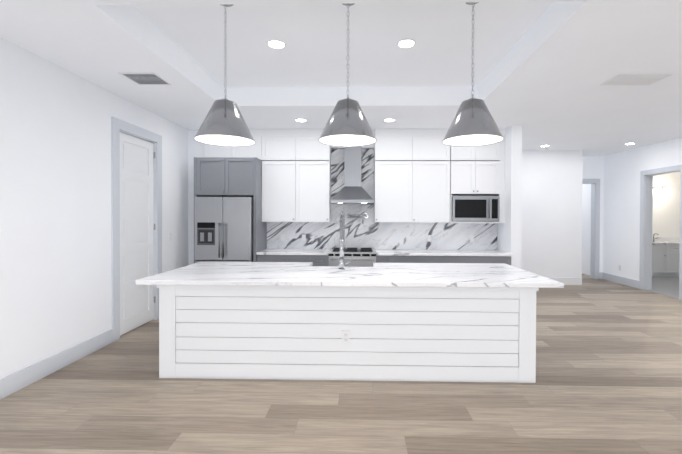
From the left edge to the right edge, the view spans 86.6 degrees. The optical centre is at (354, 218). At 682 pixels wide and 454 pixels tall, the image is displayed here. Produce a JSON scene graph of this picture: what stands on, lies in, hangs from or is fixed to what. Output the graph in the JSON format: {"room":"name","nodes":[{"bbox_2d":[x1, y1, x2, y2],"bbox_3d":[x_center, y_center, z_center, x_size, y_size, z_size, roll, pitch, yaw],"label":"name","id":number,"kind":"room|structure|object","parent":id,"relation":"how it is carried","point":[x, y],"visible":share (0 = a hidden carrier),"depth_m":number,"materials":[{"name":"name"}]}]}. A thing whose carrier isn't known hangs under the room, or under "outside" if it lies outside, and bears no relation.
{"room":"kitchen","nodes":[
{"label":"kitchen","id":0,"kind":"room"},
{"bbox_2d":[0,38,188,378],"bbox_3d":[-3.020,-0.114,1.558,0.150,3.220,10.130,0,1,1],"label":"wall","id":1,"kind":"structure","parent":0,"point":[55,218],"depth_m":3.55,"materials":[{"name":"paint"}]},
{"bbox_2d":[111,117,161,341],"bbox_3d":[-2.920,0.128,4.814,0.120,2.680,1.050,0,1,1],"label":"door frame","id":2,"kind":"structure","parent":1,"relation":"attached to","point":[118,126],"depth_m":4.40,"materials":[{"name":"white wood"}]},
{"bbox_2d":[120,132,155,335],"bbox_3d":[-2.919,0.190,4.821,0.073,2.532,0.791,0,1,1],"label":"door","id":3,"kind":"structure","parent":1,"relation":"in","point":[137,224],"depth_m":4.80,"materials":[{"name":"white wood"}]},
{"bbox_2d":[0,272,638,399],"bbox_3d":[1.432,1.410,4.118,8.960,0.160,15.400,0,1,1],"label":"baseboard","id":4,"kind":"structure","parent":1,"relation":"attached to","point":[21,379],"depth_m":3.61,"materials":[{"name":"white wood"}]},
{"bbox_2d":[188,130,201,264],"bbox_3d":[-2.719,-0.029,6.329,0.260,2.970,0.280,0,1,1],"label":"wall","id":5,"kind":"structure","parent":0,"point":[194,148],"depth_m":6.18,"materials":[{"name":"paint"}]},
{"bbox_2d":[0,274,681,453],"bbox_3d":[2.982,1.543,4.113,12.060,0.104,15.750,0,1,1],"label":"floor","id":6,"kind":"structure","parent":0,"point":[608,367],"depth_m":2.91,"materials":[{"name":"brown wood"}]},
{"bbox_2d":[195,197,252,262],"bbox_3d":[-2.087,0.557,6.044,0.900,1.806,0.787,0,1,1],"label":"fridge","id":7,"kind":"object","parent":6,"relation":"on","point":[223,229],"visible":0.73,"depth_m":5.71,"materials":[{"name":"grey metal"}]},
{"bbox_2d":[194,157,266,263],"bbox_3d":[-2.084,0.238,6.114,1.010,2.444,0.662,0,1,1],"label":"tall cabinet","id":8,"kind":"object","parent":6,"relation":"on","point":[227,177],"visible":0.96,"depth_m":5.81,"materials":[{"name":"grey wood"}]},
{"bbox_2d":[257,257,315,265],"bbox_3d":[-1.120,1.023,6.129,0.913,0.880,0.605,0,1,1],"label":"base cabinet","id":9,"kind":"object","parent":6,"relation":"on","point":[259,259],"depth_m":5.83,"materials":[{"name":"grey wood"}]},
{"bbox_2d":[256,249,330,256],"bbox_3d":[-0.997,0.564,6.107,1.157,0.040,0.636,0,1,1],"label":"countertop","id":10,"kind":"structure","parent":9,"relation":"on","point":[267,252],"depth_m":5.82,"materials":[{"name":"white stone"}]},
{"bbox_2d":[316,253,328,265],"bbox_3d":[-0.595,1.025,6.118,0.350,0.880,0.605,0,1,1],"label":"base cabinet","id":11,"kind":"object","parent":6,"relation":"on","point":[318,257],"depth_m":5.82,"materials":[{"name":"grey wood"}]},
{"bbox_2d":[157,286,538,382],"bbox_3d":[-0.073,1.047,3.915,3.489,0.878,1.220,0,1,1],"label":"kitchen island","id":12,"kind":"object","parent":6,"relation":"on","point":[455,322],"depth_m":3.33,"materials":[{"name":"white wood"}]},
{"bbox_2d":[136,266,563,289],"bbox_3d":[-0.058,0.588,3.750,3.870,0.040,0.980,0,1,1],"label":"island countertop","id":13,"kind":"structure","parent":12,"relation":"on","point":[186,275],"depth_m":3.52,"materials":[{"name":"white stone"}]},
{"bbox_2d":[338,211,350,269],"bbox_3d":[-0.110,0.240,4.106,0.137,0.645,0.302,0,1,1],"label":"island faucet","id":14,"kind":"object","parent":13,"relation":"on","point":[342,237],"visible":1,"depth_m":3.97,"materials":[{"name":"silver metal"}]},
{"bbox_2d":[329,248,375,266],"bbox_3d":[-0.037,0.990,6.071,0.760,0.955,0.668,0,1,1],"label":"range","id":15,"kind":"object","parent":6,"relation":"on","point":[362,257],"visible":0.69,"depth_m":5.80,"materials":[{"name":"grey metal"}]},
{"bbox_2d":[376,257,391,262],"bbox_3d":[0.474,1.029,6.097,0.257,0.880,0.605,0,1,1],"label":"base cabinet","id":16,"kind":"object","parent":6,"relation":"on","point":[378,259],"depth_m":5.80,"materials":[{"name":"grey wood"}]},
{"bbox_2d":[392,257,451,262],"bbox_3d":[1.036,1.031,6.086,0.973,0.880,0.605,0,1,1],"label":"base cabinet","id":17,"kind":"object","parent":6,"relation":"on","point":[394,259],"depth_m":5.79,"materials":[{"name":"grey wood"}]},
{"bbox_2d":[452,257,510,264],"bbox_3d":[2.010,1.034,6.066,0.974,0.880,0.605,0,1,1],"label":"base cabinet","id":18,"kind":"object","parent":6,"relation":"on","point":[507,260],"depth_m":5.77,"materials":[{"name":"grey wood"}]},
{"bbox_2d":[376,249,511,256],"bbox_3d":[1.423,0.572,6.058,2.151,0.040,0.636,0,1,1],"label":"countertop","id":19,"kind":"structure","parent":18,"relation":"on","point":[379,252],"depth_m":5.77,"materials":[{"name":"white stone"}]},
{"bbox_2d":[652,245,678,276],"bbox_3d":[8.208,1.058,9.271,1.720,0.819,0.595,0,1,1],"label":"bathroom vanity","id":20,"kind":"object","parent":6,"relation":"on","point":[665,257],"depth_m":9.03,"materials":[{"name":"white wood"}]},
{"bbox_2d":[652,241,679,244],"bbox_3d":[8.210,0.628,9.275,1.750,0.041,0.580,0,1,1],"label":"countertop","id":21,"kind":"structure","parent":20,"relation":"on","point":[653,242],"depth_m":9.12,"materials":[{"name":"white stone"}]},
{"bbox_2d":[0,0,681,155],"bbox_3d":[1.518,-1.655,4.114,9.110,0.350,15.750,0,1,1],"label":"ceiling","id":22,"kind":"structure","parent":0,"point":[552,92],"depth_m":3.85,"materials":[{"name":"paint"}]},
{"bbox_2d":[119,72,172,84],"bbox_3d":[-2.223,-1.485,3.856,0.380,0.012,0.340,0,1,1],"label":"ceiling vent","id":23,"kind":"object","parent":22,"relation":"in","point":[147,78],"visible":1,"depth_m":3.82,"materials":[{"name":"white metal"}]},
{"bbox_2d":[295,119,306,121],"bbox_3d":[-0.824,-1.498,5.518,0.186,0.004,0.186,0,1,1],"label":"recessed light","id":24,"kind":"object","parent":22,"relation":"in","point":[301,120],"visible":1,"depth_m":5.52,"materials":[{"name":"white plastic"}]},
{"bbox_2d":[383,118,394,121],"bbox_3d":[0.526,-1.493,5.491,0.186,0.004,0.186,0,1,1],"label":"recessed light","id":25,"kind":"object","parent":22,"relation":"in","point":[389,120],"visible":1,"depth_m":5.50,"materials":[{"name":"white"}]},
{"bbox_2d":[600,74,672,84],"bbox_3d":[2.967,-1.467,3.832,0.540,0.010,0.300,0,1,1],"label":"ceiling vent","id":26,"kind":"object","parent":22,"relation":"in","point":[634,79],"visible":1,"depth_m":3.81,"materials":[{"name":"white metal"}]},
{"bbox_2d":[134,2,552,86],"bbox_3d":[-0.096,-1.782,3.625,3.380,0.100,2.310,0,1,1],"label":"ceiling","id":27,"kind":"structure","parent":0,"point":[313,38],"depth_m":3.50,"materials":[{"name":"paint"}]},
{"bbox_2d":[194,4,254,146],"bbox_3d":[-1.020,-1.168,2.844,0.457,1.118,0.457,0,1,1],"label":"pendant light","id":28,"kind":"object","parent":27,"relation":"hanging from","point":[223,124],"visible":0.96,"depth_m":2.75,"materials":[{"name":"silver metal"}]},
{"bbox_2d":[267,40,285,48],"bbox_3d":[-0.780,-1.731,3.595,0.186,0.004,0.186,0,1,1],"label":"recessed light","id":29,"kind":"object","parent":27,"relation":"in","point":[276,44],"visible":1,"depth_m":3.59,"materials":[{"name":"white"}]},
{"bbox_2d":[318,3,376,146],"bbox_3d":[-0.055,-1.165,2.825,0.457,1.118,0.457,0,1,1],"label":"pendant light","id":30,"kind":"object","parent":27,"relation":"hanging from","point":[347,124],"visible":0.98,"depth_m":2.72,"materials":[{"name":"silver metal"}]},
{"bbox_2d":[397,39,415,47],"bbox_3d":[0.508,-1.726,3.569,0.186,0.004,0.186,0,1,1],"label":"recessed light","id":31,"kind":"object","parent":27,"relation":"in","point":[406,43],"visible":1,"depth_m":3.56,"materials":[{"name":"white plastic"}]},
{"bbox_2d":[442,2,503,146],"bbox_3d":[0.915,-1.161,2.805,0.457,1.118,0.457,0,1,1],"label":"pendant light","id":32,"kind":"object","parent":27,"relation":"hanging from","point":[473,123],"visible":0.98,"depth_m":2.71,"materials":[{"name":"silver metal"}]},
{"bbox_2d":[497,125,521,268],"bbox_3d":[2.604,-0.016,6.907,0.167,2.970,2.250,0,1,1],"label":"wall","id":33,"kind":"structure","parent":0,"point":[509,235],"depth_m":5.79,"materials":[{"name":"paint"}]},
{"bbox_2d":[521,150,582,277],"bbox_3d":[3.867,-0.022,8.082,2.312,2.970,0.150,0,1,1],"label":"wall block","id":34,"kind":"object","parent":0,"point":[551,229],"visible":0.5,"depth_m":8.00,"materials":[{"name":"paint"}]},
{"bbox_2d":[582,156,603,271],"bbox_3d":[5.526,-0.023,8.829,0.974,2.970,0.150,0,1,1],"label":"wall","id":35,"kind":"structure","parent":0,"point":[593,167],"depth_m":8.74,"materials":[{"name":"paint"}]},
{"bbox_2d":[582,179,599,278],"bbox_3d":[5.478,0.250,8.822,0.881,2.425,0.170,0,1,1],"label":"door frame","id":36,"kind":"structure","parent":35,"relation":"attached to","point":[595,230],"depth_m":8.74,"materials":[{"name":"white wood"}]},
{"bbox_2d":[582,137,681,280],"bbox_3d":[5.991,0.021,4.014,0.150,2.970,15.400,0,1,1],"label":"wall","id":37,"kind":"structure","parent":0,"point":[621,219],"depth_m":8.07,"materials":[{"name":"paint"}]},
{"bbox_2d":[639,165,681,299],"bbox_3d":[6.041,0.247,7.041,0.170,2.465,1.042,0,1,1],"label":"door frame","id":38,"kind":"structure","parent":37,"relation":"attached to","point":[646,216],"depth_m":7.45,"materials":[{"name":"white wood"}]},
{"bbox_2d":[652,172,679,237],"bbox_3d":[7.649,0.088,9.657,2.940,2.750,0.150,0,1,1],"label":"wall","id":39,"kind":"structure","parent":0,"point":[666,215],"depth_m":9.56,"materials":[{"name":"paint"}]},
{"bbox_2d":[653,187,671,190],"bbox_3d":[8.009,-0.775,9.499,0.640,0.110,0.134,0,1,1],"label":"sconce","id":40,"kind":"object","parent":39,"relation":"attached to","point":[661,188],"visible":0.67,"depth_m":9.49,"materials":[{"name":"silver metal"}]},
{"bbox_2d":[652,237,679,240],"bbox_3d":[8.216,0.555,9.554,1.750,0.100,0.020,0,1,1],"label":"backsplash","id":41,"kind":"structure","parent":39,"relation":"attached to","point":[653,239],"depth_m":9.54,"materials":[{"name":"white stone"}]},
{"bbox_3d":[-0.083,-0.147,6.490,5.524,3.220,0.150,0,1,1],"label":"wall","id":42,"kind":"structure","parent":0,"visible":0},
{"bbox_2d":[267,149,496,249],"bbox_3d":[0.470,-0.334,6.396,4.077,1.800,0.011,0,1,1],"label":"backsplash panel","id":43,"kind":"object","parent":42,"relation":"attached to","point":[370,233],"visible":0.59,"depth_m":6.40,"materials":[{"name":"stone"}]},
{"bbox_2d":[202,129,261,159],"bbox_3d":[-2.044,-1.251,6.268,1.073,0.518,0.326,0,1,1],"label":"upper cabinet","id":44,"kind":"object","parent":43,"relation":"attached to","point":[255,150],"depth_m":6.11,"materials":[{"name":"white wood"}]},
{"bbox_2d":[262,129,333,220],"bbox_3d":[-0.997,-0.725,6.251,1.145,1.563,0.326,0,1,1],"label":"upper cabinet","id":45,"kind":"object","parent":43,"relation":"attached to","point":[296,167],"depth_m":6.10,"materials":[{"name":"white wood"}]},
{"bbox_2d":[330,146,373,203],"bbox_3d":[-0.042,-0.740,6.151,0.705,0.968,0.485,0,1,1],"label":"range hood","id":46,"kind":"object","parent":43,"relation":"attached to","point":[352,191],"visible":1,"depth_m":6.12,"materials":[{"name":"silver metal"}]},
{"bbox_2d":[347,213,367,223],"bbox_3d":[0.051,0.003,6.341,0.364,0.185,0.115,0,1,1],"label":"pot filler","id":47,"kind":"object","parent":43,"relation":"attached to","point":[348,215],"visible":0.98,"depth_m":6.29,"materials":[{"name":"silver metal"}]},
{"bbox_2d":[374,129,449,222],"bbox_3d":[0.966,-0.718,6.212,1.256,1.563,0.326,0,1,1],"label":"upper cabinet","id":48,"kind":"object","parent":43,"relation":"attached to","point":[423,175],"depth_m":6.06,"materials":[{"name":"white wood"}]},
{"bbox_2d":[450,129,501,196],"bbox_3d":[2.015,-0.953,6.189,0.820,1.084,0.326,0,1,1],"label":"upper cabinet","id":49,"kind":"object","parent":43,"relation":"attached to","point":[474,170],"depth_m":6.03,"materials":[{"name":"white wood"}]},
{"bbox_2d":[452,196,499,220],"bbox_3d":[2.017,-0.164,6.143,0.778,0.424,0.371,0,1,1],"label":"microwave","id":50,"kind":"object","parent":49,"relation":"in","point":[475,208],"visible":1,"depth_m":6.00,"materials":[{"name":"grey metal"}]}
]}

